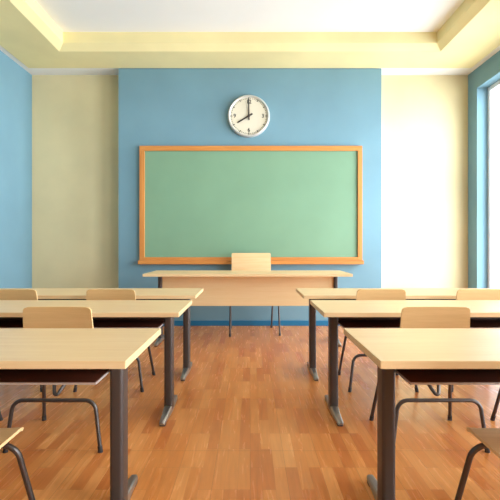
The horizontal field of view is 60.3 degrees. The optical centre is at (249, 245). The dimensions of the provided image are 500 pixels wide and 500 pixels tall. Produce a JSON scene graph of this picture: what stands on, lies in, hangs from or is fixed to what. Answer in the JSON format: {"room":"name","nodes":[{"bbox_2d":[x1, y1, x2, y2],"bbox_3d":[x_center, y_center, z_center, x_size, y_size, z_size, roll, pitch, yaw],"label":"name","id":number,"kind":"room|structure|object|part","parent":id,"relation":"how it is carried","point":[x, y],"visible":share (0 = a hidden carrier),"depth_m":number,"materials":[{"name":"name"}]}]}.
{"room":"classroom","nodes":[
{"label":"classroom","id":0,"kind":"room"},
{"bbox_2d":[0,50,31,287],"bbox_3d":[-3.015,-0.880,1.275,0.200,3.800,8.950,0,0,0],"label":"wall","id":1,"kind":"structure","parent":0,"point":[15,81],"depth_m":5.32,"materials":[{"name":"blue paint"}]},
{"bbox_2d":[118,68,380,320],"bbox_3d":[0.000,-0.626,5.628,3.367,3.293,0.245,0,0,0],"label":"wall","id":2,"kind":"structure","parent":0,"point":[157,106],"depth_m":5.51,"materials":[{"name":"blue paint"}]},
{"bbox_2d":[228,95,269,137],"bbox_3d":[-0.015,-1.654,5.477,0.540,0.540,0.056,0,0,0],"label":"wall clock","id":3,"kind":"object","parent":2,"relation":"attached to","point":[248,115],"visible":1,"depth_m":5.47,"materials":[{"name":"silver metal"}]},
{"bbox_2d":[138,146,363,263],"bbox_3d":[0.011,-0.522,5.455,2.843,1.504,0.100,0,0,0],"label":"blackboard","id":4,"kind":"object","parent":2,"relation":"attached to","point":[198,204],"visible":0.96,"depth_m":5.48,"materials":[{"name":"green wood"}]},
{"bbox_3d":[0.011,0.161,5.483,2.834,0.038,0.042,0,0,0],"label":"frame rail","id":5,"kind":"part","parent":4,"relation":"part of","materials":[{"name":"orange wood"}]},
{"bbox_3d":[0.011,-1.243,5.483,2.834,0.062,0.042,0,0,0],"label":"frame rail","id":6,"kind":"part","parent":4,"relation":"part of","materials":[{"name":"orange wood"}]},
{"bbox_2d":[138,260,363,263],"bbox_3d":[0.011,0.205,5.455,2.843,0.049,0.100,0,0,0],"label":"chalk tray","id":7,"kind":"object","parent":4,"relation":"on","point":[139,261],"depth_m":5.40,"materials":[{"name":"orange wood"}]},
{"bbox_2d":[163,321,339,325],"bbox_3d":[0.000,0.987,5.498,3.367,0.066,0.014,0,0,0],"label":"baseboard","id":8,"kind":"structure","parent":2,"relation":"attached to","point":[176,323],"depth_m":5.49,"materials":[{"name":"blue paint"}]},
{"bbox_2d":[0,326,499,499],"bbox_3d":[0.000,1.070,1.375,6.630,0.100,9.350,0,0,0],"label":"floor","id":9,"kind":"structure","parent":0,"point":[249,419],"depth_m":2.38,"materials":[{"name":"laminate"}]},
{"bbox_2d":[0,427,34,499],"bbox_3d":[-0.973,0.663,1.335,0.494,0.714,0.414,0,0,0],"label":"chair","id":10,"kind":"object","parent":9,"relation":"on","point":[6,434],"visible":1,"depth_m":1.46,"materials":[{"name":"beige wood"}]},
{"bbox_3d":[-0.973,0.623,1.374,0.370,0.083,0.321,0,0,0],"label":"seat","id":11,"kind":"part","parent":10,"relation":"part of","materials":[{"name":"beige wood"}]},
{"bbox_2d":[0,289,41,391],"bbox_3d":[-1.690,0.663,3.205,0.494,0.714,0.414,0,0,0],"label":"chair","id":12,"kind":"object","parent":9,"relation":"on","point":[5,294],"visible":0.04,"depth_m":3.06,"materials":[{"name":"beige wood"}]},
{"bbox_3d":[-1.690,0.446,3.074,0.370,0.279,0.049,0,0,0],"label":"backrest","id":13,"kind":"part","parent":12,"relation":"part of","materials":[{"name":"beige wood"}]},
{"bbox_2d":[3,306,102,452],"bbox_3d":[-0.975,0.663,2.323,0.494,0.714,0.414,0,0,0],"label":"chair","id":14,"kind":"object","parent":9,"relation":"on","point":[39,316],"visible":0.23,"depth_m":2.18,"materials":[{"name":"beige wood"}]},
{"bbox_3d":[-0.975,0.837,2.473,0.480,0.359,0.109,0,0,0],"label":"leg frame","id":15,"kind":"part","parent":14,"relation":"part of","materials":[{"name":"grey metal"}]},
{"bbox_3d":[-0.975,0.887,2.134,0.489,0.257,0.032,0,0,0],"label":"leg frame","id":16,"kind":"part","parent":14,"relation":"part of","materials":[{"name":"grey metal"}]},
{"bbox_3d":[-0.975,0.446,2.192,0.370,0.279,0.049,0,0,0],"label":"backrest","id":17,"kind":"part","parent":14,"relation":"part of","materials":[{"name":"beige wood"}]},
{"bbox_2d":[0,328,160,499],"bbox_3d":[-1.332,0.694,1.646,1.870,0.653,0.546,0,0,0],"label":"student desk","id":18,"kind":"object","parent":9,"relation":"on","point":[28,356],"visible":1,"depth_m":1.61,"materials":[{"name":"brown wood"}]},
{"bbox_2d":[0,369,109,381],"bbox_3d":[-1.332,0.475,1.685,1.590,0.006,0.393,0,0,0],"label":"shelf","id":19,"kind":"object","parent":18,"relation":"attached to","point":[6,375],"depth_m":1.57,"materials":[{"name":"brown wood"}]},
{"bbox_3d":[-0.501,0.692,1.646,0.051,0.596,0.080,0,0,0],"label":"leg","id":20,"kind":"part","parent":18,"relation":"part of","materials":[{"name":"grey metal"}]},
{"bbox_2d":[0,300,191,425],"bbox_3d":[-1.328,0.694,2.646,1.870,0.653,0.546,0,0,0],"label":"student desk","id":21,"kind":"object","parent":9,"relation":"on","point":[105,313],"visible":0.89,"depth_m":2.61,"materials":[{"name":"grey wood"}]},
{"bbox_2d":[0,320,163,327],"bbox_3d":[-1.328,0.475,2.684,1.590,0.006,0.393,0,0,0],"label":"shelf","id":22,"kind":"object","parent":21,"relation":"attached to","point":[3,323],"depth_m":2.62,"materials":[{"name":"brown wood"}]},
{"bbox_3d":[-1.328,0.433,2.751,1.590,0.078,0.010,0,0,0],"label":"panel","id":23,"kind":"part","parent":21,"relation":"part of","materials":[{"name":"brown wood"}]},
{"bbox_3d":[-0.497,0.692,2.646,0.051,0.596,0.080,0,0,0],"label":"leg","id":24,"kind":"part","parent":21,"relation":"part of","materials":[{"name":"grey metal"}]},
{"bbox_2d":[0,288,202,380],"bbox_3d":[-1.340,0.694,3.464,1.870,0.653,0.546,0,0,0],"label":"student desk","id":25,"kind":"object","parent":9,"relation":"on","point":[42,293],"visible":0.57,"depth_m":3.42,"materials":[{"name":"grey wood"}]},
{"bbox_3d":[-0.509,0.692,3.464,0.051,0.596,0.080,0,0,0],"label":"leg","id":26,"kind":"part","parent":25,"relation":"part of","materials":[{"name":"grey metal"}]},
{"bbox_2d":[73,289,154,391],"bbox_3d":[-0.990,0.663,3.205,0.494,0.714,0.414,0,0,0],"label":"chair","id":27,"kind":"object","parent":9,"relation":"on","point":[91,294],"visible":0.19,"depth_m":3.06,"materials":[{"name":"beige wood"}]},
{"bbox_3d":[-0.990,0.887,3.016,0.489,0.257,0.032,0,0,0],"label":"leg frame","id":28,"kind":"part","parent":27,"relation":"part of","materials":[{"name":"grey metal"}]},
{"bbox_3d":[-0.990,0.446,3.074,0.370,0.279,0.049,0,0,0],"label":"backrest","id":29,"kind":"part","parent":27,"relation":"part of","materials":[{"name":"beige wood"}]},
{"bbox_3d":[-0.990,0.837,3.355,0.480,0.359,0.109,0,0,0],"label":"leg frame","id":30,"kind":"part","parent":27,"relation":"part of","materials":[{"name":"grey metal"}]},
{"bbox_2d":[143,270,352,346],"bbox_3d":[-0.022,0.649,4.583,2.087,0.742,0.629,0,0,0],"label":"desk","id":31,"kind":"object","parent":9,"relation":"on","point":[220,287],"visible":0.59,"depth_m":4.57,"materials":[{"name":"brown wood"}]},
{"bbox_3d":[-0.955,0.647,4.580,0.040,0.685,0.075,0,0,0],"label":"leg","id":32,"kind":"part","parent":31,"relation":"part of","materials":[{"name":"grey metal"}]},
{"bbox_3d":[-0.022,0.472,4.580,1.820,0.330,0.020,0,0,0],"label":"modesty panel","id":33,"kind":"part","parent":31,"relation":"part of","materials":[{"name":"brown wood"}]},
{"bbox_3d":[0.909,0.647,4.580,0.040,0.685,0.075,0,0,0],"label":"leg","id":34,"kind":"part","parent":31,"relation":"part of","materials":[{"name":"grey metal"}]},
{"bbox_2d":[229,253,280,336],"bbox_3d":[0.036,0.553,5.107,0.592,0.933,0.511,0,0,-5],"label":"chair","id":35,"kind":"object","parent":9,"relation":"on","point":[240,261],"visible":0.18,"depth_m":5.33,"materials":[{"name":"brown wood"}]},
{"bbox_3d":[0.017,0.299,5.332,0.492,0.424,0.057,0,0,-5],"label":"backrest","id":36,"kind":"part","parent":35,"relation":"part of","materials":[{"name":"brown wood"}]},
{"bbox_3d":[0.018,0.813,5.312,0.543,0.406,0.096,0,0,-5],"label":"leg frame","id":37,"kind":"part","parent":35,"relation":"part of","materials":[{"name":"grey metal"}]},
{"bbox_3d":[0.055,0.799,4.891,0.587,0.433,0.071,0,0,-5],"label":"leg frame","id":38,"kind":"part","parent":35,"relation":"part of","materials":[{"name":"grey metal"}]},
{"bbox_2d":[338,289,418,391],"bbox_3d":[0.933,0.663,3.205,0.494,0.714,0.414,0,0,0],"label":"chair","id":39,"kind":"object","parent":9,"relation":"on","point":[362,294],"visible":0.16,"depth_m":3.06,"materials":[{"name":"beige wood"}]},
{"bbox_3d":[0.933,0.837,3.355,0.480,0.359,0.109,0,0,0],"label":"leg frame","id":40,"kind":"part","parent":39,"relation":"part of","materials":[{"name":"grey metal"}]},
{"bbox_3d":[0.933,0.446,3.074,0.370,0.279,0.049,0,0,0],"label":"backrest","id":41,"kind":"part","parent":39,"relation":"part of","materials":[{"name":"beige wood"}]},
{"bbox_3d":[0.933,0.887,3.016,0.489,0.257,0.032,0,0,0],"label":"leg frame","id":42,"kind":"part","parent":39,"relation":"part of","materials":[{"name":"grey metal"}]},
{"bbox_2d":[296,288,499,380],"bbox_3d":[1.333,0.694,3.464,1.870,0.653,0.546,0,0,0],"label":"student desk","id":43,"kind":"object","parent":9,"relation":"on","point":[305,293],"visible":0.55,"depth_m":3.42,"materials":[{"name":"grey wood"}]},
{"bbox_3d":[0.502,0.692,3.464,0.051,0.596,0.080,0,0,0],"label":"leg","id":44,"kind":"part","parent":43,"relation":"part of","materials":[{"name":"grey metal"}]},
{"bbox_2d":[310,300,499,425],"bbox_3d":[1.343,0.694,2.646,1.870,0.653,0.546,0,0,0],"label":"student desk","id":45,"kind":"object","parent":9,"relation":"on","point":[345,313],"visible":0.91,"depth_m":2.61,"materials":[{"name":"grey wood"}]},
{"bbox_3d":[0.512,0.692,2.646,0.051,0.596,0.080,0,0,0],"label":"leg","id":46,"kind":"part","parent":45,"relation":"part of","materials":[{"name":"grey metal"}]},
{"bbox_2d":[338,320,499,327],"bbox_3d":[1.343,0.475,2.684,1.590,0.006,0.393,0,0,0],"label":"shelf","id":47,"kind":"object","parent":45,"relation":"attached to","point":[343,323],"depth_m":2.62,"materials":[{"name":"brown wood"}]},
{"bbox_3d":[1.343,0.433,2.751,1.590,0.078,0.010,0,0,0],"label":"panel","id":48,"kind":"part","parent":45,"relation":"part of","materials":[{"name":"brown wood"}]},
{"bbox_2d":[344,328,499,499],"bbox_3d":[1.352,0.694,1.646,1.870,0.653,0.546,0,0,0],"label":"student desk","id":49,"kind":"object","parent":9,"relation":"on","point":[420,356],"visible":1,"depth_m":1.61,"materials":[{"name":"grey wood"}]},
{"bbox_3d":[0.521,0.692,1.646,0.051,0.596,0.080,0,0,0],"label":"leg","id":50,"kind":"part","parent":49,"relation":"part of","materials":[{"name":"grey metal"}]},
{"bbox_2d":[396,369,499,381],"bbox_3d":[1.352,0.475,1.685,1.590,0.006,0.393,0,0,0],"label":"shelf","id":51,"kind":"object","parent":49,"relation":"attached to","point":[409,375],"depth_m":1.57,"materials":[{"name":"brown wood"}]},
{"bbox_2d":[369,306,489,452],"bbox_3d":[0.940,0.663,2.323,0.494,0.714,0.414,0,0,0],"label":"chair","id":52,"kind":"object","parent":9,"relation":"on","point":[416,316],"visible":0.3,"depth_m":2.18,"materials":[{"name":"beige wood"}]},
{"bbox_3d":[0.940,0.837,2.473,0.480,0.359,0.109,0,0,0],"label":"leg frame","id":53,"kind":"part","parent":52,"relation":"part of","materials":[{"name":"grey metal"}]},
{"bbox_3d":[0.940,0.446,2.192,0.370,0.279,0.049,0,0,0],"label":"backrest","id":54,"kind":"part","parent":52,"relation":"part of","materials":[{"name":"beige wood"}]},
{"bbox_3d":[0.940,0.887,2.134,0.489,0.257,0.032,0,0,0],"label":"leg frame","id":55,"kind":"part","parent":52,"relation":"part of","materials":[{"name":"grey metal"}]},
{"bbox_2d":[452,289,499,391],"bbox_3d":[1.645,0.663,3.205,0.494,0.714,0.414,0,0,0],"label":"chair","id":56,"kind":"object","parent":9,"relation":"on","point":[462,294],"visible":0.09,"depth_m":3.06,"materials":[{"name":"beige wood"}]},
{"bbox_3d":[1.645,0.446,3.074,0.370,0.279,0.049,0,0,0],"label":"backrest","id":57,"kind":"part","parent":56,"relation":"part of","materials":[{"name":"beige wood"}]},
{"bbox_2d":[454,427,499,499],"bbox_3d":[0.938,0.663,1.335,0.494,0.714,0.414,0,0,0],"label":"chair","id":58,"kind":"object","parent":9,"relation":"on","point":[489,437],"visible":1,"depth_m":1.45,"materials":[{"name":"beige wood"}]},
{"bbox_3d":[0.938,0.837,1.485,0.480,0.359,0.109,0,0,0],"label":"leg frame","id":59,"kind":"part","parent":58,"relation":"part of","materials":[{"name":"grey metal"}]},
{"bbox_3d":[0.938,0.623,1.374,0.370,0.083,0.321,0,0,0],"label":"seat","id":60,"kind":"part","parent":58,"relation":"part of","materials":[{"name":"beige wood"}]},
{"bbox_2d":[490,388,499,420],"bbox_3d":[1.650,0.663,2.323,0.494,0.714,0.414,0,0,0],"label":"chair","id":61,"kind":"object","parent":9,"relation":"on","point":[493,416],"visible":1,"depth_m":2.49,"materials":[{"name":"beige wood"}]},
{"bbox_2d":[32,75,467,287],"bbox_3d":[0.000,-0.880,5.850,6.430,3.800,0.200,0,0,0],"label":"wall","id":62,"kind":"structure","parent":0,"point":[424,118],"depth_m":5.75,"materials":[{"name":"beige paint"}]},
{"bbox_2d":[0,0,499,74],"bbox_3d":[0.000,-2.533,1.375,5.830,0.495,8.750,0,0,0],"label":"ceiling","id":63,"kind":"structure","parent":0,"point":[68,15],"depth_m":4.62,"materials":[{"name":"white paint"}]},
{"bbox_2d":[468,50,499,287],"bbox_3d":[3.025,-0.880,1.375,0.220,3.800,8.750,0,0,0],"label":"wall","id":64,"kind":"structure","parent":0,"point":[486,74],"depth_m":5.52,"materials":[{"name":"blue paint"}]},
{"bbox_2d":[488,80,499,287],"bbox_3d":[3.080,-0.565,4.520,0.060,2.930,2.000,0,0,0],"label":"window","id":65,"kind":"structure","parent":64,"relation":"in","point":[491,90],"depth_m":5.46,"materials":[{"name":"clear glass"}]}
]}

